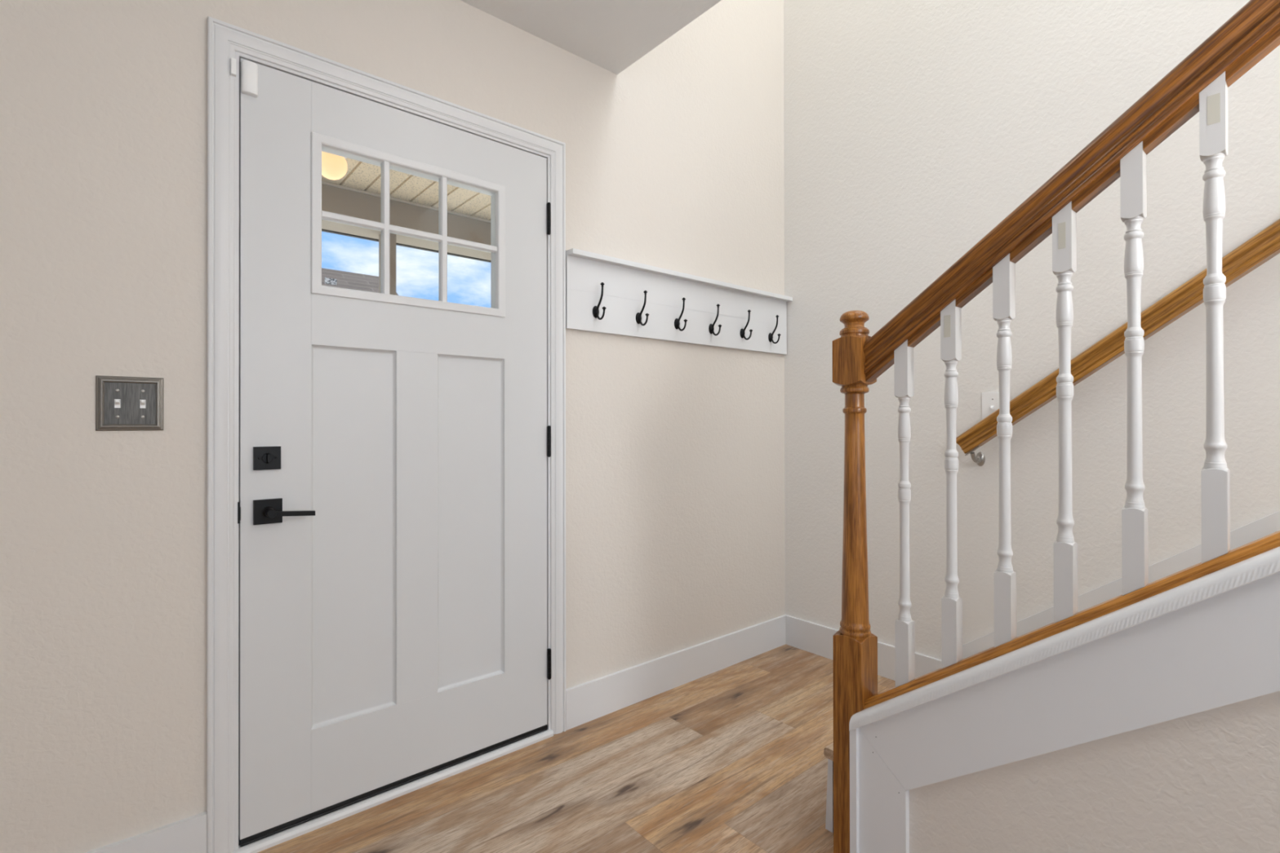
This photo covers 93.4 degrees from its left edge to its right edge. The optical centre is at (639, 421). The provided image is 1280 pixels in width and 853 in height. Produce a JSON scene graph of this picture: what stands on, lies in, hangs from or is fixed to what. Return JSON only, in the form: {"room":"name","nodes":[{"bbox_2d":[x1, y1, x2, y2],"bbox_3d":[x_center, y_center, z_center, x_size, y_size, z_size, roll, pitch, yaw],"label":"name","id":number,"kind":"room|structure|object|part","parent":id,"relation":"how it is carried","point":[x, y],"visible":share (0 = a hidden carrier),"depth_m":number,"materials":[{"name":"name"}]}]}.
{"room":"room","nodes":[
{"label":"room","id":0,"kind":"room"},
{"bbox_2d":[0,0,785,852],"bbox_3d":[-0.920,-1.362,1.736,4.200,4.950,0.140,0,0,-40],"label":"wall","id":1,"kind":"structure","parent":0,"point":[675,451],"depth_m":1.48,"materials":[{"name":"beige paint"}]},
{"bbox_2d":[95,375,163,431],"bbox_3d":[-1.184,-0.041,1.402,0.121,0.126,0.018,0,0,-40],"label":"light switch","id":2,"kind":"object","parent":1,"relation":"attached to","point":[122,403],"visible":1,"depth_m":1.40,"materials":[{"name":"grey metal"}]},
{"bbox_3d":[-1.188,-0.041,1.407,0.091,0.096,0.004,0,0,-40],"label":"plate","id":3,"kind":"part","parent":2,"relation":"part of","materials":[{"name":"grey metal"}]},
{"bbox_2d":[85,811,206,852],"bbox_3d":[-1.771,1.040,0.902,1.829,0.142,0.014,0,0,-40],"label":"baseboard","id":4,"kind":"structure","parent":1,"relation":"attached to","point":[188,835],"depth_m":1.44,"materials":[{"name":"white paint"}]},
{"bbox_2d":[206,16,565,852],"bbox_3d":[-0.718,0.054,1.891,1.053,2.117,0.157,0,0,-40],"label":"door frame","id":5,"kind":"structure","parent":1,"relation":"attached to","point":[224,38],"depth_m":1.54,"materials":[{"name":"white paint"}]},
{"bbox_2d":[231,57,235,76],"bbox_3d":[-1.031,-0.898,1.530,0.010,0.040,0.012,0,0,-40],"label":"magnet","id":6,"kind":"object","parent":5,"relation":"attached to","point":[233,60],"visible":1,"depth_m":1.52,"materials":[{"name":"white plastic"}]},
{"bbox_2d":[237,57,551,847],"bbox_3d":[-0.673,0.079,1.844,0.931,2.029,0.098,0,0,-40],"label":"door","id":7,"kind":"structure","parent":1,"relation":"in","point":[394,450],"depth_m":1.78,"materials":[{"name":"white paint"}]},
{"bbox_3d":[-1.034,0.235,1.554,0.006,0.055,0.026,0,0,-40],"label":"strike plate","id":8,"kind":"part","parent":7,"relation":"part of","materials":[{"name":"black metal"}]},
{"bbox_2d":[240,59,257,97],"bbox_3d":[-1.008,-0.887,1.559,0.037,0.082,0.018,0,0,-40],"label":"sensor","id":9,"kind":"object","parent":7,"relation":"attached to","point":[249,69],"visible":1,"depth_m":1.55,"materials":[{"name":"white plastic"}]},
{"bbox_3d":[-0.910,0.243,1.586,0.100,0.020,0.011,0,0,-40],"label":"lever handle","id":10,"kind":"part","parent":7,"relation":"part of","materials":[{"name":"black metal"}]},
{"bbox_2d":[321,160,497,302],"bbox_3d":[-0.684,-0.572,1.851,0.532,0.396,0.014,0,0,-40],"label":"window grille","id":11,"kind":"object","parent":7,"relation":"attached to","point":[443,177],"depth_m":1.85,"materials":[{"name":"white paint"}]},
{"bbox_2d":[565,614,786,730],"bbox_3d":[0.232,1.043,2.602,1.316,0.142,0.014,0,0,-40],"label":"baseboard","id":12,"kind":"structure","parent":1,"relation":"attached to","point":[593,700],"depth_m":2.49,"materials":[{"name":"white paint"}]},
{"bbox_2d":[565,248,792,355],"bbox_3d":[0.252,-0.476,2.584,1.314,0.282,0.079,0,0,-40],"label":"coat rack","id":13,"kind":"object","parent":1,"relation":"attached to","point":[605,294],"visible":1,"depth_m":2.49,"materials":[{"name":"white paint"}]},
{"bbox_2d":[565,248,792,302],"bbox_3d":[0.242,-0.608,2.595,1.314,0.018,0.050,0,0,-40],"label":"shelf","id":14,"kind":"object","parent":13,"relation":"attached to","point":[574,255],"depth_m":2.48,"materials":[{"name":"white paint"}]},
{"bbox_2d":[257,644,895,852],"bbox_3d":[0.693,1.143,-0.277,4.340,0.080,5.200,0,0,-40],"label":"floor","id":15,"kind":"structure","parent":0,"point":[731,759],"depth_m":1.83,"materials":[{"name":"brown wood"}]},
{"bbox_2d":[234,728,553,852],"bbox_3d":[-0.674,1.103,1.839,0.941,0.019,0.029,0,0,-40],"label":"threshold","id":16,"kind":"object","parent":15,"relation":"on","point":[276,839],"visible":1,"depth_m":1.77,"materials":[{"name":"white paint"}]},
{"bbox_2d":[831,310,877,852],"bbox_3d":[0.534,0.418,1.499,0.076,1.384,0.076,0,0,-40],"label":"newel post","id":17,"kind":"object","parent":15,"relation":"on","point":[855,648],"visible":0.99,"depth_m":1.48,"materials":[{"name":"brown wood"}]},
{"bbox_2d":[849,728,858,852],"bbox_3d":[0.516,0.918,1.439,0.028,0.383,0.017,0,0,-40],"label":"bead","id":18,"kind":"object","parent":17,"relation":"attached to","point":[854,735],"visible":0.78,"depth_m":1.43,"materials":[{"name":"white paint"}]},
{"bbox_2d":[863,0,1279,382],"bbox_3d":[1.047,-0.696,0.897,0.053,1.195,1.514,0,0,-40],"label":"stair handrail","id":19,"kind":"object","parent":17,"relation":"attached to","point":[1252,33],"visible":0.91,"depth_m":1.12,"materials":[{"name":"brown wood"}]},
{"bbox_2d":[823,531,1276,832],"bbox_3d":[1.849,0.042,0.878,1.057,2.127,2.923,0,0,-40],"label":"staircase","id":20,"kind":"structure","parent":15,"relation":"on","point":[828,750],"depth_m":1.63,"materials":[{"name":"white paint"}]},
{"bbox_2d":[460,0,720,74],"bbox_3d":[0.315,-1.502,-0.651,3.271,0.280,5.100,0,0,-40],"label":"ceiling","id":21,"kind":"structure","parent":0,"point":[612,35],"depth_m":2.04,"materials":[{"name":"white paint"}]},
{"bbox_2d":[783,0,1279,659],"bbox_3d":[2.384,-1.369,1.197,0.140,4.950,5.240,0,0,-40],"label":"wall","id":22,"kind":"structure","parent":0,"point":[913,129],"depth_m":2.30,"materials":[{"name":"white paint"}]},
{"bbox_2d":[982,391,999,419],"bbox_3d":[1.341,-0.054,2.300,0.020,0.114,0.070,0,0,-40],"label":"light switch","id":23,"kind":"object","parent":22,"relation":"attached to","point":[990,400],"visible":0.59,"depth_m":2.31,"materials":[{"name":"white plastic"}]},
{"bbox_2d":[786,511,1279,680],"bbox_3d":[1.989,-0.110,1.541,0.014,2.436,3.886,0,0,-40],"label":"baseboard","id":24,"kind":"structure","parent":22,"relation":"attached to","point":[1268,525],"depth_m":2.21,"materials":[{"name":"white paint"}]},
{"bbox_2d":[955,218,1279,466],"bbox_3d":[2.063,-0.805,1.384,0.104,1.952,2.545,0,0,-40],"label":"wall handrail","id":25,"kind":"object","parent":22,"relation":"attached to","point":[1264,245],"visible":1,"depth_m":1.92,"materials":[{"name":"brown wood"}]},
{"bbox_2d":[909,690,1279,852],"bbox_3d":[1.822,-0.129,0.009,0.109,2.463,3.865,0,0,-40],"label":"wall","id":26,"kind":"structure","parent":0,"point":[1207,781],"depth_m":1.05,"materials":[{"name":"beige paint"}]},
{"bbox_2d":[858,728,909,852],"bbox_3d":[0.562,0.919,1.394,0.016,0.381,0.115,0,0,-40],"label":"trim board","id":27,"kind":"object","parent":26,"relation":"attached to","point":[883,811],"visible":0.88,"depth_m":1.39,"materials":[{"name":"white paint"}]},
{"bbox_2d":[848,546,1279,731],"bbox_3d":[1.048,0.165,0.902,0.152,1.140,1.528,0,0,-40],"label":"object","id":28,"kind":"object","parent":26,"relation":"attached to","point":[1264,565],"visible":0.85,"depth_m":1.08,"materials":[{"name":"white paint"}]},
{"bbox_2d":[863,530,1279,709],"bbox_3d":[1.049,0.133,0.893,0.056,1.117,1.515,0,0,-40],"label":"rail","id":29,"kind":"object","parent":28,"relation":"on","point":[1269,542],"visible":1,"depth_m":1.11,"materials":[{"name":"brown wood"}]},
{"bbox_2d":[893,339,915,687],"bbox_3d":[0.616,0.216,1.403,0.031,0.808,0.031,0,0,-40],"label":"baluster","id":30,"kind":"object","parent":29,"relation":"on","point":[904,355],"visible":1,"depth_m":1.39,"materials":[{"name":"white paint"}]},
{"bbox_2d":[940,298,962,668],"bbox_3d":[0.683,0.140,1.323,0.032,0.808,0.031,0,0,-40],"label":"baluster","id":31,"kind":"object","parent":29,"relation":"on","point":[951,315],"visible":1,"depth_m":1.31,"materials":[{"name":"white paint"}]},
{"bbox_2d":[992,253,1016,647],"bbox_3d":[0.752,0.063,1.243,0.031,0.808,0.031,0,0,-40],"label":"baluster","id":32,"kind":"object","parent":29,"relation":"on","point":[1004,272],"visible":1,"depth_m":1.23,"materials":[{"name":"white paint"}]},
{"bbox_2d":[1052,200,1078,623],"bbox_3d":[0.820,-0.013,1.163,0.032,0.808,0.031,0,0,-40],"label":"baluster","id":33,"kind":"object","parent":29,"relation":"on","point":[1064,221],"visible":1,"depth_m":1.15,"materials":[{"name":"white paint"}]},
{"bbox_2d":[1120,141,1148,595],"bbox_3d":[0.888,-0.090,1.083,0.031,0.808,0.031,0,0,-40],"label":"baluster","id":34,"kind":"object","parent":29,"relation":"on","point":[1133,166],"visible":1,"depth_m":1.07,"materials":[{"name":"white paint"}]},
{"bbox_2d":[1199,71,1230,563],"bbox_3d":[0.956,-0.167,1.003,0.032,0.808,0.031,0,0,-40],"label":"baluster","id":35,"kind":"object","parent":29,"relation":"on","point":[1213,99],"visible":1,"depth_m":0.99,"materials":[{"name":"white paint"}]},
{"bbox_2d":[858,572,1279,791],"bbox_3d":[1.011,0.229,0.866,0.016,1.185,1.504,0,0,-40],"label":"trim board","id":36,"kind":"object","parent":26,"relation":"attached to","point":[1223,649],"visible":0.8,"depth_m":1.08,"materials":[{"name":"white paint"}]},
{"label":"outside","id":37,"kind":"structure","parent":0,"visible":0},
{"bbox_2d":[321,157,490,220],"bbox_3d":[-0.043,-1.257,3.531,8.612,0.030,1.460,0,0,-40],"label":"ceiling","id":38,"kind":"structure","parent":37,"point":[361,175],"depth_m":3.23,"materials":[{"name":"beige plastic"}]},
{"bbox_2d":[321,151,347,179],"bbox_3d":[-1.409,-1.175,2.757,0.150,0.136,0.150,0,0,-40],"label":"porch light","id":39,"kind":"object","parent":38,"relation":"attached to","point":[334,166],"visible":0.63,"depth_m":2.72,"materials":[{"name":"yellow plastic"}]},
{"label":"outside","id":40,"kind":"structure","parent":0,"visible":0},
{"bbox_3d":[-0.224,1.209,3.693,8.600,0.140,1.960,0,0,-40],"label":"floor","id":41,"kind":"structure","parent":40,"visible":0},
{"bbox_2d":[378,232,395,294],"bbox_3d":[-1.456,0.021,3.479,0.065,2.198,0.100,0,0,-40],"label":"porch post","id":42,"kind":"object","parent":41,"relation":"on","point":[392,236],"visible":0.14,"depth_m":3.45,"materials":[{"name":"beige paint"}]},
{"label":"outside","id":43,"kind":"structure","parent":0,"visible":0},
{"bbox_3d":[-29.073,1.636,38.137,120.000,0.100,87.900,0,0,-40],"label":"ground","id":44,"kind":"structure","parent":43,"visible":0},
{"bbox_2d":[321,267,398,295],"bbox_3d":[-10.825,-0.871,9.106,13.440,4.650,5.800,0,0,-40],"label":"neighbouring house","id":45,"kind":"structure","parent":44,"relation":"on","point":[348,280],"depth_m":12.54,"materials":[{"name":"beige brick"}]},
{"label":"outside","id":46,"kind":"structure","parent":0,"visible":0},
{"bbox_2d":[321,181,490,262],"bbox_3d":[-0.639,-1.187,4.186,8.600,0.224,0.339,0,0,-40],"label":"beam","id":47,"kind":"structure","parent":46,"point":[335,198],"depth_m":3.44,"materials":[{"name":"beige paint"}]},
{"bbox_3d":[-0.649,-1.081,4.198,8.600,0.006,0.225,0,0,-40],"label":"underside panel","id":48,"kind":"part","parent":47,"relation":"part of","materials":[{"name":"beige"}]}
]}

